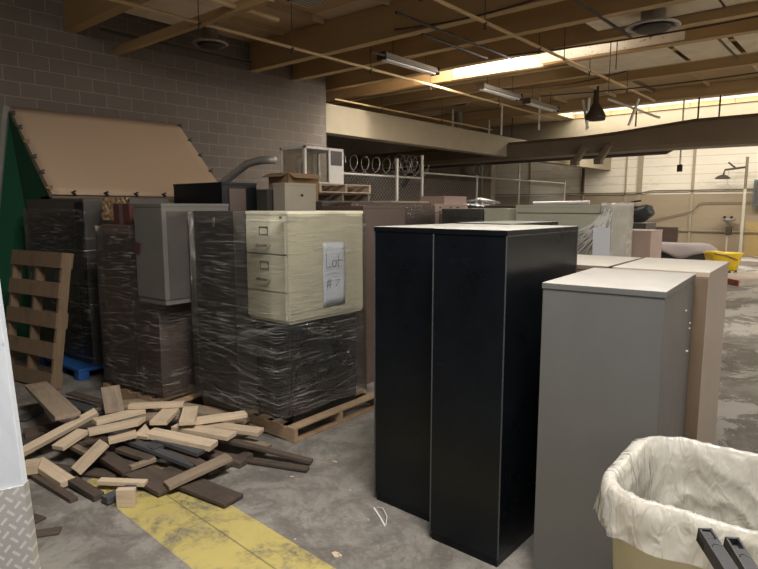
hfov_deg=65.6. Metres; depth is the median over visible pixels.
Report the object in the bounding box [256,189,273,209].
storage cabinet
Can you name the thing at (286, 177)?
carton
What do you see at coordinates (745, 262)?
ledge
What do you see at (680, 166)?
switch
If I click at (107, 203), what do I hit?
box
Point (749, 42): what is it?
sheet
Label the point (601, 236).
paper sign
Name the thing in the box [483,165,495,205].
column
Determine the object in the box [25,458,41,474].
board
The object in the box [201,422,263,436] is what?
board
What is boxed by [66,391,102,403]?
board
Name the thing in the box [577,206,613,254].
film
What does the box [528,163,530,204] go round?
trim
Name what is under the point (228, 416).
board
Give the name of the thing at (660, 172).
wall
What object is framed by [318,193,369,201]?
wooden pallet
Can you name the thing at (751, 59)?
roof beam
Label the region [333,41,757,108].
roof beam
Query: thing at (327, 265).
paper sign
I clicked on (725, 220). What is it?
bowl
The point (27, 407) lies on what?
board
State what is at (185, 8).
ceiling panel
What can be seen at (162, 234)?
filing cabinet
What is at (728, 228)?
station
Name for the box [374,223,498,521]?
storage cabinet
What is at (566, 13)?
roof beam
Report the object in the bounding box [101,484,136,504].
board
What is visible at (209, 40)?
ceiling vent
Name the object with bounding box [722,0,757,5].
sheet
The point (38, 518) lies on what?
block
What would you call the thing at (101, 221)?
storage cabinet
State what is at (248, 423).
board
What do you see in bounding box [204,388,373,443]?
wooden pallet
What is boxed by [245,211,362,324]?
filing cabinet
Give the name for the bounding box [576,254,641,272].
storage cabinet
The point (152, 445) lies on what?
board
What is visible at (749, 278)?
raised curb
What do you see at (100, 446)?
board
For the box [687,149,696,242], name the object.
trim
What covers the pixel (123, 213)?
carton
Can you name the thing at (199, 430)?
board
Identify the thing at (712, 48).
sheet
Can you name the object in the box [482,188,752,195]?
conduit
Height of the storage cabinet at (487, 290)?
1.805 m
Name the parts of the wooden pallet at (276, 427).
board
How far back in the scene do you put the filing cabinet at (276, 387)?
5.03 m
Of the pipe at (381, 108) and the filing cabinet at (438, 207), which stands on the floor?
the filing cabinet at (438, 207)
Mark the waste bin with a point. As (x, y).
(625, 555)
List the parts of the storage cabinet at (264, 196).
panel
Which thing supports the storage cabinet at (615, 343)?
on the floor
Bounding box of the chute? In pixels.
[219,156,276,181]
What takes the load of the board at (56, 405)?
on the board at (87, 416)
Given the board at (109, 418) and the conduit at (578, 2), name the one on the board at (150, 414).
the board at (109, 418)
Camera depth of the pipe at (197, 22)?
8.87 m
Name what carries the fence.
on the floor
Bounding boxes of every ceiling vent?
[191,22,227,49]
[286,0,328,7]
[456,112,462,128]
[625,7,681,34]
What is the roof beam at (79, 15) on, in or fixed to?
attached to the ceiling
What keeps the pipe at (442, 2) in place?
hanging from the ceiling
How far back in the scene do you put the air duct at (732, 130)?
16.82 m
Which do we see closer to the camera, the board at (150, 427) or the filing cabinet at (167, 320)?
the board at (150, 427)
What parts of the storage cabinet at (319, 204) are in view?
panel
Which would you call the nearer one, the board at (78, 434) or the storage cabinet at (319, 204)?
the board at (78, 434)
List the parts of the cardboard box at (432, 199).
lid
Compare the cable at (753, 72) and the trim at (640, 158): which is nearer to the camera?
the cable at (753, 72)
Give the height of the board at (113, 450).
0.050 m
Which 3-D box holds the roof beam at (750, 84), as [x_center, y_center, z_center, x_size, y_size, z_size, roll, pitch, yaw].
[8.014,-4.944,15.071,24.000,0.295,0.170,6,10,40]
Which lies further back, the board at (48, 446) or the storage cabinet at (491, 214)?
the storage cabinet at (491, 214)
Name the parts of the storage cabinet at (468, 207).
panel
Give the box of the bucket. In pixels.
[703,251,743,272]
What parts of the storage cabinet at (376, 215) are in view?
panel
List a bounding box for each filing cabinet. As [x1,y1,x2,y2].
[133,203,228,305]
[134,298,200,397]
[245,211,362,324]
[256,311,356,422]
[431,204,467,223]
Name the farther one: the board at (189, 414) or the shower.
the shower
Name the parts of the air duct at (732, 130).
hanger rod, hanger rod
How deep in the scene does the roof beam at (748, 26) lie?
10.57 m
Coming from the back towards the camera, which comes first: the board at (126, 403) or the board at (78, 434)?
the board at (126, 403)
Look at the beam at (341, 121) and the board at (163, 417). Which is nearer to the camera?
the board at (163, 417)
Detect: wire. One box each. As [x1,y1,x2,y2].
[564,27,565,60]
[608,43,610,92]
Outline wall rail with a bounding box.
[678,230,757,232]
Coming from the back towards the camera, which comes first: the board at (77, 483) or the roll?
the roll
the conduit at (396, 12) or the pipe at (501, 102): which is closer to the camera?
the conduit at (396, 12)
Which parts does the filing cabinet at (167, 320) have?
panel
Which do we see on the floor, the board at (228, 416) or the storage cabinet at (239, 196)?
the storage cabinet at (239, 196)
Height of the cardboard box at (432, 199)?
0.115 m
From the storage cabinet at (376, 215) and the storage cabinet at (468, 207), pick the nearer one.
the storage cabinet at (376, 215)
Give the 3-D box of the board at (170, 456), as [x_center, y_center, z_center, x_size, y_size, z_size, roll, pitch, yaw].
[-1.619,1.245,4.358,0.628,0.129,0.073,3,8,22]
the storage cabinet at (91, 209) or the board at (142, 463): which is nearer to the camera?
the board at (142, 463)
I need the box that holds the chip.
[331,551,338,557]
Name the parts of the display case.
post, post, white door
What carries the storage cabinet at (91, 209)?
on the pallet at (81, 369)
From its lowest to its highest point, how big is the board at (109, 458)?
0.080 m
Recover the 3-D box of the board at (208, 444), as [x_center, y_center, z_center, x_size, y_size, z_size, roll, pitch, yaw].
[-1.499,1.174,4.461,0.546,0.094,0.122,2,8,14]
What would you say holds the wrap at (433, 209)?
attached to the storage cabinet at (422, 209)
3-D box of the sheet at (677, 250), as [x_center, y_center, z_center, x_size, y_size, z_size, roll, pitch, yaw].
[9.320,-1.122,19.372,3.600,0.521,1.429,2,8,14]
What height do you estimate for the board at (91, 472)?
0.020 m
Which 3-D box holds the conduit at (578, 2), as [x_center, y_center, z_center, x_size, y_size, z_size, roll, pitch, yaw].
[2.754,-3.595,7.691,0.044,0.038,3.300,6,10,40]
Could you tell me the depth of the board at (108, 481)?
4.00 m
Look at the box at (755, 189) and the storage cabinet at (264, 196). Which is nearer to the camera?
the storage cabinet at (264, 196)
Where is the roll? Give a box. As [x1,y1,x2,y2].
[533,201,589,204]
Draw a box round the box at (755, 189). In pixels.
[752,180,757,205]
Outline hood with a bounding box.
[585,86,605,121]
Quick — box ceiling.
[200,0,757,129]
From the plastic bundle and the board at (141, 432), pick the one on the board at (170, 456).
the board at (141, 432)
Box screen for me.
[655,227,678,242]
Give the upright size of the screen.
1.220 m
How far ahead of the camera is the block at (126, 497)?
3.78 m
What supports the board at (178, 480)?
on the board at (155, 485)
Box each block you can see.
[33,513,45,523]
[36,526,61,537]
[116,487,136,507]
[183,384,196,402]
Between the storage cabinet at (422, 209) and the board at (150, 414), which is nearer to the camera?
the board at (150, 414)
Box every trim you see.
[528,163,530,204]
[624,157,627,202]
[635,156,643,205]
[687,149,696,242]
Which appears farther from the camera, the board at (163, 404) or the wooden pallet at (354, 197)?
the wooden pallet at (354, 197)
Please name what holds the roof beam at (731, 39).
attached to the ceiling
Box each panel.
[0,284,40,568]
[123,0,237,24]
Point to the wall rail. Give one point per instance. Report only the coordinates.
(678, 230)
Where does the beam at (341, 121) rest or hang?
attached to the wall at (232, 114)
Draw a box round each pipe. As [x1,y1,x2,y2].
[108,0,561,120]
[206,0,279,21]
[334,98,492,129]
[418,0,655,101]
[452,109,453,126]
[500,102,502,134]
[538,97,540,129]
[645,202,750,221]
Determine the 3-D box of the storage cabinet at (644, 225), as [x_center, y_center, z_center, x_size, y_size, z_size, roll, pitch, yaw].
[3.916,-0.117,9.139,0.500,1.680,0.500,6,10,40]
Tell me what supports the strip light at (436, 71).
hanging from the ceiling
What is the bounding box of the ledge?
[739,259,757,265]
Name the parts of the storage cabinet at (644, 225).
panel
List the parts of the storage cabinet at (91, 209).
panel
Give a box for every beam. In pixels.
[63,0,150,33]
[250,0,564,71]
[292,0,694,80]
[326,0,757,91]
[326,15,757,102]
[326,103,610,170]
[327,37,735,103]
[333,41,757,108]
[360,52,757,113]
[408,101,757,150]
[413,77,757,124]
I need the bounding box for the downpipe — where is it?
[581,168,584,191]
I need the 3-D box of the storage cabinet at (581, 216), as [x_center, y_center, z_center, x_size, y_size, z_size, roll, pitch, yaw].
[2.457,-0.051,7.629,1.250,1.945,0.626,6,10,40]
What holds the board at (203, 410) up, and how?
on the board at (172, 422)
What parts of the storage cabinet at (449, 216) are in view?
panel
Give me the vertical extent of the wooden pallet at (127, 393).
0.130 m
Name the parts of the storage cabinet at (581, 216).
panel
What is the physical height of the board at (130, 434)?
0.054 m
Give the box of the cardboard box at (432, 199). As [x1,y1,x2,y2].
[420,196,466,203]
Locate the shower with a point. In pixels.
(723, 176)
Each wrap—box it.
[23,208,101,357]
[95,225,197,392]
[188,212,366,419]
[336,205,434,223]
[439,210,458,223]
[601,202,633,256]
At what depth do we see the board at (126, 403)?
5.58 m
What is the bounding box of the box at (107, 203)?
[100,197,168,219]
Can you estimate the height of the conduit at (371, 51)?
0.038 m
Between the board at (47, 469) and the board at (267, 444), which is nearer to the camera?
the board at (47, 469)
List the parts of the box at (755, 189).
panel door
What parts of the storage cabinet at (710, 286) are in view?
panel, panel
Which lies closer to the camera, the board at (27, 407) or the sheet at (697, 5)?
the board at (27, 407)
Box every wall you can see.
[0,0,326,202]
[326,135,481,205]
[481,146,757,256]
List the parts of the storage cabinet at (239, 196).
panel, panel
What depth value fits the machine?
18.73 m
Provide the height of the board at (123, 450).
0.059 m
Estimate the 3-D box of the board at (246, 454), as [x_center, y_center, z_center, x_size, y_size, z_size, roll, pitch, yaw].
[-1.115,1.329,4.395,0.085,0.045,0.366,7,10,42]
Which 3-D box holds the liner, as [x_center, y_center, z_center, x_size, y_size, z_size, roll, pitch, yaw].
[1.332,1.146,2.027,1.132,0.920,0.744,6,10,38]
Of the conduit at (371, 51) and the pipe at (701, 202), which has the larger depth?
the pipe at (701, 202)
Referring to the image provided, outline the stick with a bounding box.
[373,507,385,526]
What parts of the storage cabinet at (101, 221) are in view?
panel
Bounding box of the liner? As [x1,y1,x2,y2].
[593,435,757,568]
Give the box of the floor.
[14,256,757,568]
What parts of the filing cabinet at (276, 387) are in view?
drawer, drawer, panel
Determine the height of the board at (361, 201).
0.020 m
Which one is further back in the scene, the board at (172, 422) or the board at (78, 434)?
the board at (172, 422)
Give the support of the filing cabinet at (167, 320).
on the wooden pallet at (127, 393)
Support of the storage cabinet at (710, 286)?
on the floor
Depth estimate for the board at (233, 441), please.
4.47 m
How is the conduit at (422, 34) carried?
attached to the roof beam at (566, 13)
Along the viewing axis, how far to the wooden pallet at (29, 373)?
6.36 m
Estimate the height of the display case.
0.560 m
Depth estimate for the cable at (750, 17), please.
8.41 m
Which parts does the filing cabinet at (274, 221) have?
handle, handle, drawer, drawer, drawer, panel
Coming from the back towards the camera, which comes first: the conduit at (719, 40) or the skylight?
the skylight
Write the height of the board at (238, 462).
0.055 m
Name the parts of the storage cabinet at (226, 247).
panel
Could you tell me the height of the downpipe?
2.000 m
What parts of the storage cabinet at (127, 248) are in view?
panel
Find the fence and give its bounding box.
[344,154,565,205]
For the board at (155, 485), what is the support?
on the floor
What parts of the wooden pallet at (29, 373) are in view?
board, board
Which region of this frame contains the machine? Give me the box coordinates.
[661,252,704,259]
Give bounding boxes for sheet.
[567,47,685,74]
[586,0,722,30]
[661,242,718,258]
[673,38,740,60]
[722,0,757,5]
[734,33,757,52]
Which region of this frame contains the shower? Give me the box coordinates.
[714,157,748,252]
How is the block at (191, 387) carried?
on the floor
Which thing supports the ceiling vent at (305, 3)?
in the ceiling
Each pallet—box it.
[6,250,73,388]
[39,355,108,380]
[103,380,203,409]
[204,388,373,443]
[318,183,370,193]
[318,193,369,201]
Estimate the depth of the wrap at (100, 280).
5.81 m
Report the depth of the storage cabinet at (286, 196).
6.99 m
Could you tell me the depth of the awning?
8.10 m
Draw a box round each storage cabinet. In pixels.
[26,199,108,364]
[100,220,113,370]
[101,224,140,390]
[173,182,256,210]
[193,210,292,411]
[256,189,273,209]
[273,183,315,210]
[316,201,376,210]
[322,206,405,383]
[338,202,430,224]
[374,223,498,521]
[429,225,577,566]
[442,209,484,223]
[457,221,557,224]
[467,206,515,208]
[484,208,515,221]
[516,205,629,256]
[533,268,695,568]
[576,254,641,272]
[613,257,729,444]
[627,229,662,258]
[629,222,655,228]
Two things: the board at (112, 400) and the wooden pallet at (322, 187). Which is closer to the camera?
the board at (112, 400)
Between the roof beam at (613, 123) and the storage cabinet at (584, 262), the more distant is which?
the roof beam at (613, 123)
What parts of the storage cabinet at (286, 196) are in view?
panel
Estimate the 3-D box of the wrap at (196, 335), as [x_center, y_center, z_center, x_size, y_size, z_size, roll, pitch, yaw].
[-0.913,0.179,5.417,1.176,1.695,1.118,6,10,39]
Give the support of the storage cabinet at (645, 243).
on the floor
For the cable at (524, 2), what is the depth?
7.98 m
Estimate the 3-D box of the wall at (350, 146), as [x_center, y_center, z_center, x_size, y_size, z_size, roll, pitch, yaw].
[-0.507,-3.748,23.961,0.200,5.000,17.730,6,10,40]
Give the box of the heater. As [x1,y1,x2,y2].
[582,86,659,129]
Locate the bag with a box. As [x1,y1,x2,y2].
[622,200,654,222]
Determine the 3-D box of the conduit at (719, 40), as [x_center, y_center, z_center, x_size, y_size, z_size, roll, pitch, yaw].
[6.026,-4.107,10.179,0.044,0.038,2.000,6,10,40]
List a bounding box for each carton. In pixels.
[113,203,141,224]
[263,172,321,200]
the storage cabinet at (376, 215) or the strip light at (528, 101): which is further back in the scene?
the strip light at (528, 101)
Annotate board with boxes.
[19,404,44,420]
[21,397,71,410]
[21,434,54,453]
[23,408,98,456]
[23,416,98,438]
[25,381,80,420]
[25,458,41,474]
[31,474,77,503]
[38,420,120,451]
[38,421,108,442]
[38,457,74,487]
[52,428,87,450]
[55,435,90,454]
[55,463,119,477]
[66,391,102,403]
[67,399,104,415]
[67,423,154,455]
[68,475,103,500]
[71,439,108,474]
[77,438,136,475]
[87,417,145,435]
[91,449,117,464]
[92,409,145,425]
[96,397,170,410]
[97,442,175,496]
[97,477,147,486]
[100,385,123,414]
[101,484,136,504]
[103,422,165,449]
[108,429,136,444]
[115,446,155,460]
[124,438,193,468]
[128,401,184,409]
[129,457,156,470]
[136,424,148,439]
[138,410,181,420]
[143,415,198,429]
[145,427,217,451]
[149,408,181,424]
[151,440,205,456]
[162,466,242,507]
[163,453,232,489]
[165,447,218,475]
[171,423,235,440]
[179,406,198,425]
[182,402,250,423]
[189,410,246,425]
[196,435,271,449]
[198,449,247,467]
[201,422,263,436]
[214,451,252,473]
[222,412,262,423]
[224,438,312,463]
[247,422,269,432]
[247,457,309,471]
[361,201,428,202]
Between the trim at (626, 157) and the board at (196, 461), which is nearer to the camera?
the board at (196, 461)
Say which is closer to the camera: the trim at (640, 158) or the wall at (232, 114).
the wall at (232, 114)
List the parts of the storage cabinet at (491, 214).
panel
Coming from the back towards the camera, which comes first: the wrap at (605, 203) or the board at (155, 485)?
the wrap at (605, 203)
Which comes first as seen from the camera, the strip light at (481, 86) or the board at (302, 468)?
the board at (302, 468)
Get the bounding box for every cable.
[394,0,534,29]
[503,70,626,89]
[507,15,757,55]
[540,72,757,96]
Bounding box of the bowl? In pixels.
[721,219,735,222]
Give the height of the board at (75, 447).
0.030 m
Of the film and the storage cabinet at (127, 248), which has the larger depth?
the film
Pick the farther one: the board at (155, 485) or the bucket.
the bucket
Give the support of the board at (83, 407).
on the board at (27, 407)
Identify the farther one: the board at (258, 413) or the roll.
the roll
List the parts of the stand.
arm, arm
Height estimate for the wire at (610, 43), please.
1.250 m
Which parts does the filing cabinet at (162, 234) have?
panel, dark panel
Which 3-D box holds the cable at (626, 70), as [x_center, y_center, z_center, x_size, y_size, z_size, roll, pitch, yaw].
[3.667,-4.078,11.901,2.603,0.117,0.025,6,10,40]
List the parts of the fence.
rail, post, post, post, rail, post, post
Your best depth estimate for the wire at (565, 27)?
9.04 m
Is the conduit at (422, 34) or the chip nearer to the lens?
the chip
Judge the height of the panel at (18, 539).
2.168 m
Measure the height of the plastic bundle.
0.162 m
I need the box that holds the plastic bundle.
[466,198,499,205]
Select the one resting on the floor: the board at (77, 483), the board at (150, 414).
the board at (77, 483)
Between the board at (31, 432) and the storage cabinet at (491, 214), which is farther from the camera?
the storage cabinet at (491, 214)
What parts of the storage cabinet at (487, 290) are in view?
panel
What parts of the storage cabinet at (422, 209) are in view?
panel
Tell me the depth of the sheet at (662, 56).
11.18 m
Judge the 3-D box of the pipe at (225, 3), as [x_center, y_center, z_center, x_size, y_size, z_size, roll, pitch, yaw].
[-2.021,-3.360,6.888,0.070,0.070,2.150,6,10,40]
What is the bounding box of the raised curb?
[727,271,757,285]
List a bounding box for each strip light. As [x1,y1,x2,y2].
[377,51,439,75]
[475,76,522,100]
[522,90,559,111]
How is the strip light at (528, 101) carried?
hanging from the ceiling
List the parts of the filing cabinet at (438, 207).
panel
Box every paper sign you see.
[323,242,345,305]
[592,228,609,255]
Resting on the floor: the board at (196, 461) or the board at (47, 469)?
the board at (47, 469)
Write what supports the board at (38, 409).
on the floor
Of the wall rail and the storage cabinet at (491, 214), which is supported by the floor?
the storage cabinet at (491, 214)
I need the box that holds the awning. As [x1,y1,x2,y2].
[0,105,216,337]
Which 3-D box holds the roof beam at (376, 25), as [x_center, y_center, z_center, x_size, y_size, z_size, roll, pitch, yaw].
[4.221,-3.586,5.619,17.400,0.515,0.170,6,10,40]
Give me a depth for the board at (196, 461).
4.29 m
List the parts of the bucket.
handle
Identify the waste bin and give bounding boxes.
[612,538,702,568]
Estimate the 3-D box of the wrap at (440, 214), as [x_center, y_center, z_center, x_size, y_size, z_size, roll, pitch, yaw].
[1.388,-0.272,8.441,0.709,1.596,0.870,6,10,40]
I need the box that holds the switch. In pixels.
[677,99,684,171]
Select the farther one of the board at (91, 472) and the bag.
the bag
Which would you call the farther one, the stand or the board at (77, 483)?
the board at (77, 483)
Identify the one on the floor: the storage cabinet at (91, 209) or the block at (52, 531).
the block at (52, 531)
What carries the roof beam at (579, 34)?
attached to the ceiling
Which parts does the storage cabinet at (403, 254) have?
panel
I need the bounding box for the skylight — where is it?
[570,93,757,113]
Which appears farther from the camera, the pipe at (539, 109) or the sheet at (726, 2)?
the pipe at (539, 109)
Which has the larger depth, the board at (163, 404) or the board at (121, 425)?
the board at (163, 404)
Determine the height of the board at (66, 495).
0.031 m
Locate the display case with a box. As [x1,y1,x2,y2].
[280,145,343,183]
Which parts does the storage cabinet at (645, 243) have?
panel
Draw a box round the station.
[721,216,735,251]
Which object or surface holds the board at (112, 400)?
on the board at (48, 446)
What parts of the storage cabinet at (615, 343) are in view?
panel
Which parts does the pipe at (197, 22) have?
hanger rod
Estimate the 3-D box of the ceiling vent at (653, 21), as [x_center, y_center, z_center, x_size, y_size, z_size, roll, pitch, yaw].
[3.807,-3.849,8.144,0.720,0.660,0.720,6,10,40]
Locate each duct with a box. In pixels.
[358,95,757,188]
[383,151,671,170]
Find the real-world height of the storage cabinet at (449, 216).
1.895 m
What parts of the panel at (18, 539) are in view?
tread plate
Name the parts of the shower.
arm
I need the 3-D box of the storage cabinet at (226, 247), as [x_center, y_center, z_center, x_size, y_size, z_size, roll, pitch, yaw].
[-1.165,0.190,5.529,0.575,1.753,0.922,6,10,39]
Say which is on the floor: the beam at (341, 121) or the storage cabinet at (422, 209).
the storage cabinet at (422, 209)
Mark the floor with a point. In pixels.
(176, 529)
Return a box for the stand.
[696,528,757,568]
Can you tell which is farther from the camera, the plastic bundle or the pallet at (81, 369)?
the plastic bundle
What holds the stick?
on the floor
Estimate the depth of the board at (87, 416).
4.57 m
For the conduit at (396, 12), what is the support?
attached to the roof beam at (566, 13)
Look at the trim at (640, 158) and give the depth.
25.41 m
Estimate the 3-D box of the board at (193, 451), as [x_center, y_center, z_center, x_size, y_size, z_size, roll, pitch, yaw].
[-1.506,1.207,4.417,0.449,0.070,0.098,3,8,24]
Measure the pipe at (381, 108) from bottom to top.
0.850 m
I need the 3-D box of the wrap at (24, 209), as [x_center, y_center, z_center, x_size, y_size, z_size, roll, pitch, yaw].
[-3.590,-0.092,7.348,1.567,1.721,0.878,6,10,38]
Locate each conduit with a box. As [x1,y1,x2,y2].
[100,28,251,64]
[370,50,432,69]
[395,11,511,59]
[421,33,487,59]
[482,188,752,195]
[572,0,631,37]
[717,39,738,58]
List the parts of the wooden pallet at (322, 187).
board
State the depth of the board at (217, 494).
3.93 m
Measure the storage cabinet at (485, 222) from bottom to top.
1.800 m
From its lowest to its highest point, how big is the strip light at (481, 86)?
0.680 m
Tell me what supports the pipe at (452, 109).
hanging from the ceiling
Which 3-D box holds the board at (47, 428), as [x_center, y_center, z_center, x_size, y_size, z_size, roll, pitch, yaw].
[-2.466,1.220,4.817,0.788,0.030,0.171,3,8,28]
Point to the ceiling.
(302, 16)
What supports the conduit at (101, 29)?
attached to the roof beam at (79, 15)

